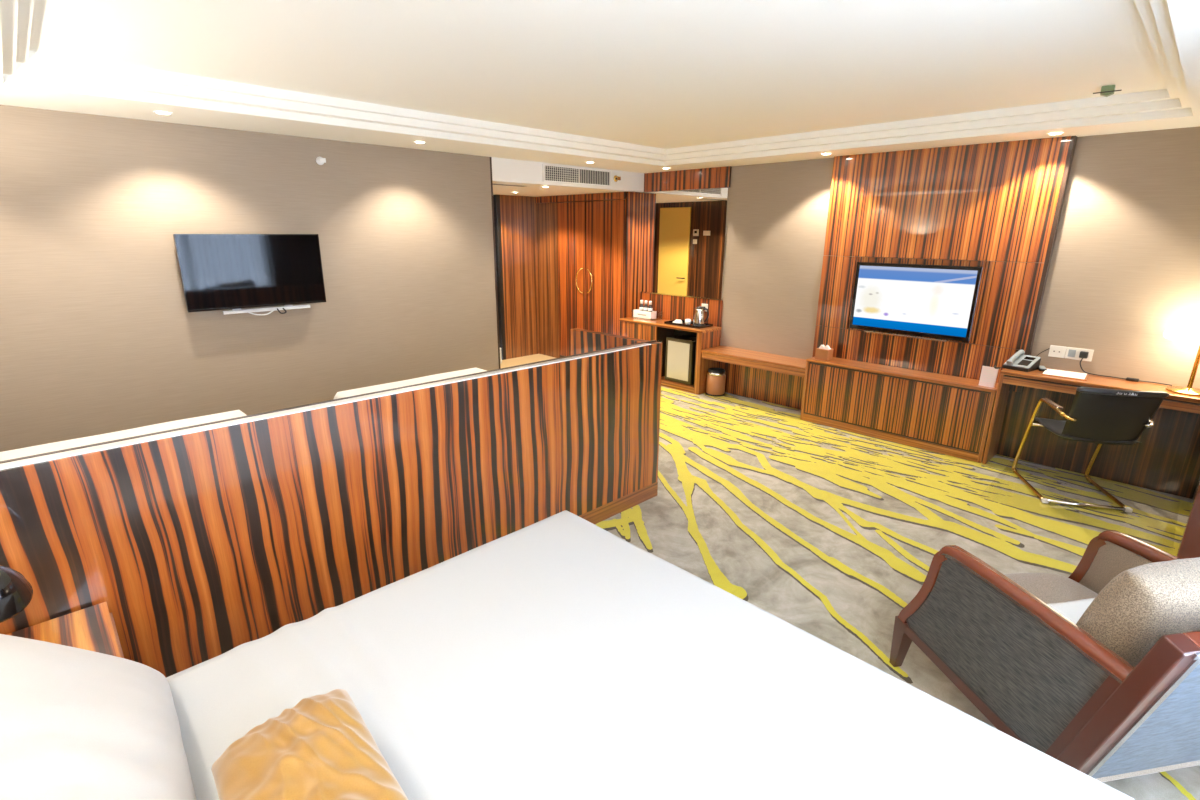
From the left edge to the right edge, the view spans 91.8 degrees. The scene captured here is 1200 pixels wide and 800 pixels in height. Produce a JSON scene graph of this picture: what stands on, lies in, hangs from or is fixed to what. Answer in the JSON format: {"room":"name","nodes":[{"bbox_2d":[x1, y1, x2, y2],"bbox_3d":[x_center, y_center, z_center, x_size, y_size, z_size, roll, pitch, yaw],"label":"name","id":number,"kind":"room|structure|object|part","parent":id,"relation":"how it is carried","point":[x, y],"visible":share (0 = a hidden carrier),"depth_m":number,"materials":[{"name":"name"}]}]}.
{"room":"hotel room","nodes":[
{"label":"hotel room","id":0,"kind":"room"},
{"bbox_2d":[0,105,498,451],"bbox_3d":[-2.582,-0.719,4.385,4.205,2.412,0.120,-15,22,-42],"label":"wall","id":1,"kind":"structure","parent":0,"point":[98,334],"depth_m":4.06,"materials":[{"name":"paint"}]},
{"bbox_2d":[173,234,325,311],"bbox_3d":[-2.497,-0.936,4.221,0.914,0.516,0.056,-15,22,-42],"label":"television","id":2,"kind":"object","parent":1,"relation":"attached to","point":[218,271],"visible":1,"depth_m":4.17,"materials":[{"name":"black plastic"}]},
{"bbox_2d":[223,304,309,314],"bbox_3d":[-2.483,-0.720,4.343,0.590,0.162,0.076,-15,22,-42],"label":"bar","id":3,"kind":"object","parent":1,"relation":"attached to","point":[285,307],"visible":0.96,"depth_m":4.33,"materials":[{"name":"white plastic"}]},
{"bbox_2d":[316,157,325,164],"bbox_3d":[-2.111,-1.815,4.408,0.060,0.060,0.061,-15,22,-42],"label":"sprinkler","id":4,"kind":"object","parent":1,"relation":"attached to","point":[319,160],"visible":1,"depth_m":4.41,"materials":[{"name":"white plastic"}]},
{"bbox_2d":[490,157,500,368],"bbox_3d":[-1.069,-1.121,5.801,0.017,2.412,0.124,-15,22,-42],"label":"trim","id":5,"kind":"structure","parent":1,"relation":"attached to","point":[490,157],"depth_m":5.68,"materials":[{"name":"brown"}]},
{"bbox_2d":[500,195,538,358],"bbox_3d":[-1.110,-1.693,8.149,0.640,2.205,0.050,-15,22,-42],"label":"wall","id":6,"kind":"structure","parent":0,"point":[517,213],"depth_m":8.10,"materials":[{"name":"brown wood"}]},
{"bbox_2d":[493,195,505,359],"bbox_3d":[-1.686,-1.548,7.636,0.930,2.205,0.109,-15,22,-42],"label":"entry door","id":7,"kind":"structure","parent":6,"relation":"in","point":[497,218],"depth_m":7.87,"materials":[{"name":"brown wood"}]},
{"bbox_3d":[-1.424,-1.591,7.926,0.012,2.110,0.060,-15,22,-42],"label":"edge plate","id":8,"kind":"part","parent":7,"relation":"part of","materials":[{"name":"black metal"}]},
{"bbox_2d":[500,354,554,367],"bbox_3d":[-1.060,-0.292,7.354,2.070,0.056,1.780,-15,22,-42],"label":"floor","id":9,"kind":"structure","parent":0,"point":[536,357],"depth_m":8.16,"materials":[{"name":"beige wood"}]},
{"bbox_2d":[535,191,641,357],"bbox_3d":[-0.210,-1.583,7.793,0.312,2.202,1.740,-15,22,-42],"label":"wardrobe","id":10,"kind":"object","parent":9,"relation":"on","point":[588,246],"visible":0.73,"depth_m":7.55,"materials":[{"name":"brown wood"}]},
{"bbox_3d":[-0.726,-1.653,8.176,0.030,2.117,0.465,-15,22,-42],"label":"fixed panel","id":11,"kind":"part","parent":10,"relation":"part of","materials":[{"name":"brown wood"}]},
{"bbox_3d":[-0.370,-1.575,7.816,0.028,2.052,0.548,-15,22,-42],"label":"door","id":12,"kind":"part","parent":10,"relation":"part of","materials":[{"name":"brown wood"}]},
{"bbox_3d":[-0.271,-1.571,7.646,0.131,0.335,0.036,10,19,30],"label":"handle","id":13,"kind":"part","parent":10,"relation":"part of","materials":[{"name":"gold metal"}]},
{"bbox_3d":[-0.142,-1.534,7.520,0.036,0.335,0.131,-9,18,-28],"label":"handle","id":14,"kind":"part","parent":10,"relation":"part of","materials":[{"name":"gold metal"}]},
{"bbox_3d":[0.024,-1.461,7.428,0.028,2.052,0.562,-15,22,-42],"label":"door","id":15,"kind":"part","parent":10,"relation":"part of","materials":[{"name":"brown wood"}]},
{"bbox_3d":[0.400,-1.414,7.222,0.270,2.202,0.035,-15,22,-42],"label":"panel","id":16,"kind":"part","parent":10,"relation":"part of","materials":[{"name":"brown wood"}]},
{"bbox_2d":[493,181,629,196],"bbox_3d":[-1.016,-2.555,6.985,2.420,0.100,2.130,-15,22,-42],"label":"ceiling","id":17,"kind":"structure","parent":0,"point":[533,190],"depth_m":6.78,"materials":[{"name":"white paint"}]},
{"bbox_2d":[493,183,526,186],"bbox_3d":[-0.999,-2.197,5.937,0.620,0.004,0.120,-15,22,-42],"label":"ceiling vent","id":18,"kind":"object","parent":17,"relation":"in","point":[493,183],"visible":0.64,"depth_m":6.00,"materials":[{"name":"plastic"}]},
{"bbox_2d":[491,157,643,191],"bbox_3d":[-0.267,-2.381,6.204,2.153,0.207,0.060,-15,22,-42],"label":"wall","id":19,"kind":"structure","parent":0,"point":[503,170],"depth_m":5.82,"materials":[{"name":"white paint"}]},
{"bbox_2d":[542,164,611,186],"bbox_3d":[-0.226,-2.385,6.192,0.980,0.168,0.012,-15,22,-42],"label":"ceiling vent","id":20,"kind":"object","parent":19,"relation":"in","point":[551,173],"visible":1,"depth_m":6.16,"materials":[{"name":"white metal"}]},
{"bbox_2d":[614,175,620,181],"bbox_3d":[0.198,-2.497,6.557,0.068,0.068,0.056,-15,22,-42],"label":"sprinkler","id":21,"kind":"object","parent":19,"relation":"attached to","point":[616,178],"visible":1,"depth_m":6.55,"materials":[{"name":"gold metal"}]},
{"bbox_2d":[0,0,1199,172],"bbox_3d":[0.289,-1.628,2.797,6.530,0.250,5.940,-15,22,-42],"label":"ceiling","id":22,"kind":"structure","parent":0,"point":[637,86],"depth_m":2.97,"materials":[{"name":"white paint"}]},
{"bbox_2d":[154,111,172,114],"bbox_3d":[-2.586,-1.698,3.444,0.092,0.006,0.092,-15,22,-42],"label":"recessed light","id":23,"kind":"object","parent":22,"relation":"in","point":[156,112],"visible":1,"depth_m":3.44,"materials":[{"name":"white paint"}]},
{"bbox_2d":[1047,132,1063,134],"bbox_3d":[3.110,-1.819,3.971,0.092,0.006,0.092,-15,22,-42],"label":"recessed light","id":24,"kind":"object","parent":22,"relation":"in","point":[1053,133],"visible":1,"depth_m":3.97,"materials":[{"name":"white paint"}]},
{"bbox_2d":[1093,85,1121,96],"bbox_3d":[2.870,-1.746,3.288,0.124,0.052,0.059,14,21,40],"label":"ceiling fitting","id":25,"kind":"object","parent":22,"relation":"attached to","point":[1106,91],"visible":1,"depth_m":3.28,"materials":[{"name":"green"}]},
{"bbox_3d":[2.853,-1.734,3.272,0.124,0.005,0.008,14,21,40],"label":"plate","id":26,"kind":"part","parent":25,"relation":"part of","materials":[{"name":"grey metal"}]},
{"bbox_2d":[595,386,1199,799],"bbox_3d":[1.000,0.609,4.207,4.250,0.001,5.775,-15,22,-42],"label":"floor","id":27,"kind":"structure","parent":0,"point":[830,532],"depth_m":3.69,"materials":[{"name":"carpet"}]},
{"bbox_2d":[0,328,661,677],"bbox_3d":[-1.172,0.402,2.941,3.616,1.077,0.817,-15,22,-42],"label":"divider","id":28,"kind":"object","parent":27,"relation":"on","point":[201,542],"visible":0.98,"depth_m":2.37,"materials":[{"name":"brown wood"}]},
{"bbox_3d":[-0.948,-0.022,2.491,3.494,0.005,0.050,-15,22,-42],"label":"trim","id":29,"kind":"part","parent":28,"relation":"part of","materials":[{"name":"white paint"}]},
{"bbox_3d":[0.065,0.013,4.137,0.065,0.962,0.744,-15,22,-42],"label":"wing panel","id":30,"kind":"part","parent":28,"relation":"part of","materials":[{"name":"brown wood"}]},
{"bbox_3d":[-0.919,0.946,2.817,3.605,0.104,0.073,-15,22,-42],"label":"rail","id":31,"kind":"part","parent":28,"relation":"part of","materials":[{"name":"brown wood"}]},
{"bbox_2d":[334,368,485,398],"bbox_3d":[-0.874,0.228,4.125,1.243,0.756,1.892,-15,22,-42],"label":"twin bed","id":32,"kind":"object","parent":27,"relation":"on","point":[375,388],"visible":0.02,"depth_m":4.54,"materials":[{"name":"fabric"}]},
{"bbox_2d":[619,317,721,394],"bbox_3d":[0.801,-0.562,6.942,0.364,0.725,1.245,-15,22,-42],"label":"base cabinet","id":33,"kind":"object","parent":27,"relation":"on","point":[708,337],"visible":0.56,"depth_m":6.71,"materials":[{"name":"brown wood"}]},
{"bbox_3d":[0.457,-0.618,7.053,0.022,0.617,0.580,-15,22,-42],"label":"door","id":34,"kind":"part","parent":33,"relation":"part of","materials":[{"name":"brown wood"}]},
{"bbox_2d":[619,317,721,332],"bbox_3d":[0.803,-0.896,6.845,0.364,0.030,1.245,-15,22,-42],"label":"countertop","id":35,"kind":"structure","parent":33,"relation":"on","point":[658,322],"depth_m":6.70,"materials":[{"name":"brown wood"}]},
{"bbox_2d":[633,309,656,319],"bbox_3d":[0.549,-1.047,7.128,0.102,0.100,0.290,-15,22,-42],"label":"box","id":36,"kind":"object","parent":35,"relation":"on","point":[637,313],"visible":0.99,"depth_m":7.07,"materials":[{"name":"white cardboard"}]},
{"bbox_2d":[639,300,643,310],"bbox_3d":[0.511,-1.124,7.155,0.054,0.207,0.054,-15,22,-42],"label":"water bottle","id":37,"kind":"object","parent":36,"relation":"in","point":[641,308],"visible":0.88,"depth_m":7.13,"materials":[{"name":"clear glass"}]},
{"bbox_2d":[644,300,647,310],"bbox_3d":[0.560,-1.110,7.107,0.054,0.207,0.054,-15,22,-42],"label":"water bottle","id":38,"kind":"object","parent":36,"relation":"in","point":[646,301],"visible":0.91,"depth_m":7.08,"materials":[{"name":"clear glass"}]},
{"bbox_2d":[648,301,651,311],"bbox_3d":[0.609,-1.096,7.059,0.054,0.207,0.054,-15,22,-42],"label":"water bottle","id":39,"kind":"object","parent":36,"relation":"in","point":[650,302],"visible":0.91,"depth_m":7.03,"materials":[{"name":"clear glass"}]},
{"bbox_2d":[664,319,712,328],"bbox_3d":[1.013,-0.873,6.669,0.260,0.026,0.500,-15,22,-42],"label":"serving tray","id":40,"kind":"object","parent":35,"relation":"on","point":[671,321],"visible":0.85,"depth_m":6.61,"materials":[{"name":"black plastic"}]},
{"bbox_2d":[693,306,708,325],"bbox_3d":[1.123,-0.942,6.524,0.140,0.224,0.166,-5,17,-17],"label":"electric kettle","id":41,"kind":"object","parent":40,"relation":"on","point":[699,315],"visible":0.97,"depth_m":6.49,"materials":[{"name":"silver metal"}]},
{"bbox_3d":[1.183,-0.944,6.487,0.072,0.159,0.019,14,21,39],"label":"handle","id":42,"kind":"part","parent":41,"relation":"part of","materials":[{"name":"black plastic"}]},
{"bbox_2d":[665,335,695,384],"bbox_3d":[0.996,-0.476,6.762,0.291,0.518,0.380,-15,22,-42],"label":"mini fridge","id":43,"kind":"object","parent":33,"relation":"on","point":[680,349],"visible":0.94,"depth_m":6.65,"materials":[{"name":"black plastic"}]},
{"bbox_3d":[0.895,-0.450,6.667,0.008,0.433,0.310,-15,22,-42],"label":"door panel","id":44,"kind":"part","parent":43,"relation":"part of","materials":[{"name":"beige"}]},
{"bbox_3d":[1.208,-0.431,6.552,0.354,0.695,0.063,-15,22,-42],"label":"panel","id":45,"kind":"part","parent":33,"relation":"part of","materials":[{"name":"brown wood"}]},
{"bbox_2d":[706,368,725,396],"bbox_3d":[1.295,-0.203,6.498,0.214,0.288,0.214,-15,22,-42],"label":"waste bin","id":46,"kind":"object","parent":27,"relation":"on","point":[716,377],"visible":1,"depth_m":6.42,"materials":[{"name":"brown leather"}]},
{"bbox_2d":[701,346,805,408],"bbox_3d":[1.660,-0.216,6.142,0.369,0.515,1.206,-15,22,-42],"label":"bench","id":47,"kind":"object","parent":27,"relation":"on","point":[773,378],"visible":0.87,"depth_m":6.15,"materials":[{"name":"brown wood"}]},
{"bbox_2d":[800,357,997,462],"bbox_3d":[2.589,0.030,5.153,0.283,0.602,1.542,-15,22,-42],"label":"media cabinet","id":48,"kind":"object","parent":27,"relation":"on","point":[950,415],"visible":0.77,"depth_m":4.98,"materials":[{"name":"brown wood"}]},
{"bbox_3d":[2.062,-0.112,5.676,0.280,0.578,0.027,-15,22,-42],"label":"frame","id":49,"kind":"part","parent":48,"relation":"part of","materials":[{"name":"brown wood"}]},
{"bbox_2d":[815,344,832,360],"bbox_3d":[2.110,-0.452,5.470,0.110,0.143,0.120,-15,22,-42],"label":"tissue box","id":50,"kind":"object","parent":48,"relation":"on","point":[825,353],"visible":1,"depth_m":5.44,"materials":[{"name":"brown leather"}]},
{"bbox_3d":[2.268,-0.034,5.296,0.026,0.482,0.803,-15,22,-42],"label":"panel","id":51,"kind":"part","parent":48,"relation":"part of","materials":[{"name":"brown wood"}]},
{"bbox_3d":[2.783,0.116,4.790,0.026,0.482,0.667,-15,22,-42],"label":"panel","id":52,"kind":"part","parent":48,"relation":"part of","materials":[{"name":"brown wood"}]},
{"bbox_3d":[3.116,0.195,4.639,0.280,0.578,0.027,-15,22,-42],"label":"frame","id":53,"kind":"part","parent":48,"relation":"part of","materials":[{"name":"brown wood"}]},
{"bbox_2d":[979,366,998,387],"bbox_3d":[3.033,-0.182,4.534,0.041,0.155,0.110,-12,20,-37],"label":"card stand","id":54,"kind":"object","parent":48,"relation":"on","point":[988,377],"visible":0.92,"depth_m":4.52,"materials":[{"name":"white paper"}]},
{"bbox_2d":[889,530,1199,781],"bbox_3d":[1.667,0.836,1.976,0.753,0.813,0.933,-2,16,-9],"label":"armchair","id":55,"kind":"object","parent":27,"relation":"on","point":[1043,681],"visible":0.89,"depth_m":1.78,"materials":[{"name":"grey fabric"}]},
{"bbox_3d":[1.252,1.009,2.407,0.062,0.235,0.070,-2,16,-9],"label":"leg","id":56,"kind":"part","parent":55,"relation":"part of","materials":[{"name":"brown wood"}]},
{"bbox_3d":[1.266,0.733,2.255,0.056,0.419,0.184,-2,16,-9],"label":"post","id":57,"kind":"part","parent":55,"relation":"part of","materials":[{"name":"brown wood"}]},
{"bbox_3d":[1.314,1.025,2.039,0.056,0.060,0.680,-2,16,-9],"label":"rail","id":58,"kind":"part","parent":55,"relation":"part of","materials":[{"name":"brown wood"}]},
{"bbox_3d":[1.306,0.823,1.951,0.012,0.417,0.746,-2,16,-9],"label":"panel","id":59,"kind":"part","parent":55,"relation":"part of","materials":[{"name":"fabric"}]},
{"bbox_3d":[1.335,0.637,1.819,0.058,0.064,0.680,-2,16,-9],"label":"arm rail","id":60,"kind":"part","parent":55,"relation":"part of","materials":[{"name":"brown wood"}]},
{"bbox_2d":[1004,573,1097,603],"bbox_3d":[1.653,0.842,2.063,0.630,0.146,0.710,-2,16,-9],"label":"seat cushion","id":61,"kind":"object","parent":55,"relation":"on","point":[1049,588],"depth_m":2.26,"materials":[{"name":"fabric"}]},
{"bbox_2d":[1047,598,1094,623],"bbox_3d":[1.664,0.778,1.977,0.570,0.020,0.300,-2,16,-9],"label":"cloth","id":62,"kind":"object","parent":55,"relation":"on","point":[1072,610],"visible":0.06,"depth_m":2.08,"materials":[{"name":"white fabric"}]},
{"bbox_3d":[1.377,0.930,1.640,0.056,0.455,0.185,-2,16,-9],"label":"post","id":63,"kind":"part","parent":55,"relation":"part of","materials":[{"name":"brown wood"}]},
{"bbox_3d":[1.946,0.704,2.369,0.056,0.419,0.184,-2,16,-9],"label":"post","id":64,"kind":"part","parent":55,"relation":"part of","materials":[{"name":"brown wood"}]},
{"bbox_3d":[1.991,0.794,2.065,0.030,0.417,0.746,-2,16,-9],"label":"panel","id":65,"kind":"part","parent":55,"relation":"part of","materials":[{"name":"fabric"}]},
{"bbox_2d":[1076,557,1199,666],"bbox_3d":[1.704,0.645,1.708,0.582,0.410,0.244,-3,16,-10],"label":"cushion","id":66,"kind":"object","parent":55,"relation":"on","point":[1145,603],"visible":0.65,"depth_m":1.58,"materials":[{"name":"fabric"}]},
{"bbox_3d":[2.014,0.608,1.933,0.058,0.064,0.680,-2,16,-9],"label":"arm rail","id":67,"kind":"part","parent":55,"relation":"part of","materials":[{"name":"brown wood"}]},
{"bbox_3d":[1.413,0.868,1.540,0.020,0.608,0.175,-2,16,-9],"label":"stile trim","id":68,"kind":"part","parent":55,"relation":"part of","materials":[{"name":"silver metal"}]},
{"bbox_3d":[1.741,0.589,1.467,0.630,0.056,0.063,-2,16,-9],"label":"rail","id":69,"kind":"part","parent":55,"relation":"part of","materials":[{"name":"brown wood"}]},
{"bbox_3d":[1.747,0.594,1.434,0.690,0.019,0.011,-2,16,-9],"label":"rail trim","id":70,"kind":"part","parent":55,"relation":"part of","materials":[{"name":"silver metal"}]},
{"bbox_3d":[3.307,0.675,4.014,0.990,0.003,0.978,-15,22,-42],"label":"chair mat","id":71,"kind":"object","parent":27,"relation":"on","visible":0},
{"bbox_2d":[1012,387,1168,512],"bbox_3d":[3.296,0.255,3.967,0.506,0.832,0.675,5,17,15],"label":"desk chair","id":72,"kind":"object","parent":71,"relation":"on","point":[1101,416],"visible":1,"depth_m":3.70,"materials":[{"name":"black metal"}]},
{"bbox_3d":[3.085,0.308,4.107,0.025,0.649,0.558,5,17,15],"label":"frame","id":73,"kind":"part","parent":72,"relation":"part of","materials":[{"name":"gold metal"}]},
{"bbox_3d":[3.307,0.211,3.993,0.436,0.052,0.500,5,17,15],"label":"seat","id":74,"kind":"part","parent":72,"relation":"part of","materials":[{"name":"grey leather"}]},
{"bbox_3d":[3.234,0.114,3.690,0.462,0.373,0.167,5,17,15],"label":"backrest","id":75,"kind":"part","parent":72,"relation":"part of","materials":[{"name":"black leather"}]},
{"bbox_3d":[3.538,0.346,3.985,0.025,0.649,0.558,5,17,15],"label":"frame","id":76,"kind":"part","parent":72,"relation":"part of","materials":[{"name":"gold metal"}]},
{"bbox_2d":[639,126,1199,387],"bbox_3d":[2.583,-0.950,5.286,0.160,2.412,5.880,-15,22,-42],"label":"wall","id":77,"kind":"structure","parent":0,"point":[1124,268],"depth_m":4.24,"materials":[{"name":"paint"}]},
{"bbox_2d":[639,187,728,300],"bbox_3d":[0.933,-1.801,6.729,0.019,1.185,1.230,-15,22,-42],"label":"wall mirror","id":78,"kind":"object","parent":77,"relation":"attached to","point":[683,232],"visible":1,"depth_m":6.69,"materials":[{"name":"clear mirror"}]},
{"bbox_3d":[0.930,-1.238,6.892,0.019,0.012,1.230,-15,22,-42],"label":"trim","id":79,"kind":"part","parent":78,"relation":"part of","materials":[{"name":"brown wood"}]},
{"bbox_2d":[812,136,1077,392],"bbox_3d":[2.742,-1.136,4.941,0.085,1.862,1.730,-15,22,-42],"label":"wall panel","id":80,"kind":"object","parent":77,"relation":"attached to","point":[996,207],"visible":0.88,"depth_m":4.71,"materials":[{"name":"brown wood"}]},
{"bbox_2d":[849,262,982,341],"bbox_3d":[2.675,-0.851,4.998,0.081,0.617,0.980,-15,22,-42],"label":"television","id":81,"kind":"object","parent":80,"relation":"attached to","point":[939,302],"visible":1,"depth_m":4.94,"materials":[{"name":"black plastic"}]},
{"bbox_2d":[1048,345,1125,379],"bbox_3d":[3.594,-0.283,4.293,0.059,0.177,0.477,-14,21,-41],"label":"strip","id":82,"kind":"object","parent":77,"relation":"attached to","point":[1080,354],"visible":1,"depth_m":4.35,"materials":[{"name":"white plastic"}]},
{"bbox_3d":[3.480,-0.368,4.425,0.011,0.087,0.100,-15,22,-42],"label":"plate","id":83,"kind":"part","parent":82,"relation":"part of","materials":[{"name":"white plastic"}]},
{"bbox_2d":[1068,349,1075,356],"bbox_3d":[3.537,-0.350,4.360,0.004,0.055,0.043,-15,22,-42],"label":"outlet","id":84,"kind":"object","parent":82,"relation":"attached to","point":[1071,352],"depth_m":4.36,"materials":[{"name":"grey plastic"}]},
{"bbox_3d":[3.571,-0.342,4.335,0.011,0.087,0.158,-15,22,-42],"label":"plate","id":85,"kind":"part","parent":82,"relation":"part of","materials":[{"name":"white plastic"}]},
{"bbox_3d":[3.650,-0.229,4.220,0.024,0.115,0.275,-14,22,-41],"label":"cord","id":86,"kind":"part","parent":82,"relation":"part of","materials":[{"name":"black plastic"}]},
{"bbox_2d":[982,368,1199,502],"bbox_3d":[3.585,0.228,4.213,0.372,0.757,1.210,-15,22,-42],"label":"writing desk","id":87,"kind":"object","parent":77,"relation":"attached to","point":[1167,459],"visible":0.64,"depth_m":4.24,"materials":[{"name":"brown wood"}]},
{"bbox_3d":[3.162,0.124,4.615,0.339,0.728,0.025,-15,22,-42],"label":"panel","id":88,"kind":"part","parent":87,"relation":"part of","materials":[{"name":"brown wood"}]},
{"bbox_2d":[994,350,1040,371],"bbox_3d":[3.175,-0.303,4.441,0.302,0.131,0.219,-10,19,-33],"label":"telephone","id":89,"kind":"object","parent":87,"relation":"on","point":[1018,361],"visible":1,"depth_m":4.43,"materials":[{"name":"black plastic"}]},
{"bbox_2d":[1038,366,1046,370],"bbox_3d":[3.365,-0.241,4.429,0.048,0.021,0.130,9,18,27],"label":"remote control","id":90,"kind":"object","parent":87,"relation":"on","point":[1040,368],"visible":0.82,"depth_m":4.39,"materials":[{"name":"black plastic"}]},
{"bbox_2d":[1041,369,1089,380],"bbox_3d":[3.421,-0.190,4.273,0.260,0.010,0.250,15,22,41],"label":"notepad","id":91,"kind":"object","parent":87,"relation":"on","point":[1049,372],"visible":0.95,"depth_m":4.24,"materials":[{"name":"white paper"}]},
{"bbox_3d":[3.470,-0.035,4.004,0.020,0.052,1.180,-15,22,-42],"label":"drawer","id":92,"kind":"part","parent":87,"relation":"part of","materials":[{"name":"brown wood"}]},
{"bbox_2d":[1126,377,1171,385],"bbox_3d":[3.822,-0.128,4.050,0.037,0.020,0.241,-15,22,-42],"label":"switch","id":93,"kind":"object","parent":87,"relation":"on","point":[1127,378],"visible":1,"depth_m":4.08,"materials":[{"name":"black plastic"}]},
{"bbox_3d":[3.851,-0.118,4.032,0.023,0.007,0.172,-15,22,-42],"label":"cord","id":94,"kind":"part","parent":93,"relation":"part of","materials":[{"name":"black plastic"}]},
{"bbox_2d":[1164,319,1199,395],"bbox_3d":[3.867,-0.289,3.754,0.380,0.495,0.380,-15,22,-42],"label":"desk lamp","id":95,"kind":"object","parent":87,"relation":"on","point":[1184,330],"visible":1,"depth_m":3.74,"materials":[{"name":"white fabric"}]},
{"bbox_3d":[3.868,-0.444,3.709,0.380,0.127,0.380,-15,22,-42],"label":"lamp shade","id":96,"kind":"part","parent":95,"relation":"part of","materials":[{"name":"white fabric"}]},
{"bbox_3d":[3.866,-0.236,3.769,0.040,0.345,0.040,-15,22,-42],"label":"stem","id":97,"kind":"part","parent":95,"relation":"part of","materials":[{"name":"gold metal"}]},
{"bbox_3d":[4.007,0.360,3.818,0.289,0.728,0.025,-15,22,-42],"label":"panel","id":98,"kind":"part","parent":87,"relation":"part of","materials":[{"name":"brown wood"}]},
{"bbox_3d":[-1.244,1.227,2.084,2.050,0.030,5.700,-15,22,-42],"label":"floor","id":99,"kind":"structure","parent":0,"visible":0},
{"bbox_2d":[6,602,123,657],"bbox_3d":[-1.637,1.041,1.655,0.522,0.562,0.535,-15,22,-42],"label":"nightstand","id":100,"kind":"object","parent":99,"relation":"on","point":[93,628],"visible":0.26,"depth_m":1.78,"materials":[{"name":"brown wood"}]},
{"bbox_2d":[0,565,32,622],"bbox_3d":[-1.664,0.603,1.563,0.226,0.330,0.195,-15,22,-42],"label":"reading lamp","id":101,"kind":"object","parent":100,"relation":"on","point":[16,592],"visible":0.91,"depth_m":1.55,"materials":[{"name":"black metal"}]},
{"bbox_3d":[-1.459,0.864,1.794,0.014,0.225,0.490,-15,22,-42],"label":"drawer","id":102,"kind":"part","parent":100,"relation":"part of","materials":[{"name":"brown wood"}]},
{"bbox_2d":[0,410,246,460],"bbox_3d":[-2.184,0.577,2.896,1.243,0.756,1.892,-15,22,-42],"label":"twin bed","id":103,"kind":"object","parent":99,"relation":"on","point":[61,445],"visible":0.09,"depth_m":3.36,"materials":[{"name":"fabric"}]},
{"bbox_2d":[166,510,1133,799],"bbox_3d":[-0.315,0.866,1.137,2.242,1.200,1.950,-15,22,-42],"label":"double bed","id":104,"kind":"object","parent":99,"relation":"on","point":[557,656],"visible":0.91,"depth_m":1.49,"materials":[{"name":"fabric"}]},
{"bbox_2d":[0,634,195,799],"bbox_3d":[-0.999,0.678,1.034,0.414,0.387,0.845,-13,21,-39],"label":"pillow","id":105,"kind":"object","parent":104,"relation":"on","point":[76,723],"visible":1,"depth_m":1.07,"materials":[{"name":"fabric"}]},
{"bbox_2d":[211,689,407,799],"bbox_3d":[-0.511,0.755,1.058,0.268,0.239,0.520,-13,21,-38],"label":"cushion","id":106,"kind":"object","parent":104,"relation":"on","point":[322,747],"visible":1,"depth_m":1.06,"materials":[{"name":"orange fabric"}]},
{"bbox_3d":[2.355,0.230,1.209,6.410,2.412,0.120,-15,22,-42],"label":"wall","id":107,"kind":"structure","parent":0,"visible":0},
{"bbox_2d":[1176,481,1199,558],"bbox_3d":[3.348,-0.177,2.634,0.200,2.412,0.615,-15,22,-42],"label":"pilaster","id":108,"kind":"object","parent":107,"relation":"attached to","point":[1189,546],"visible":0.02,"depth_m":3.02,"materials":[{"name":"brown wood"}]}
]}

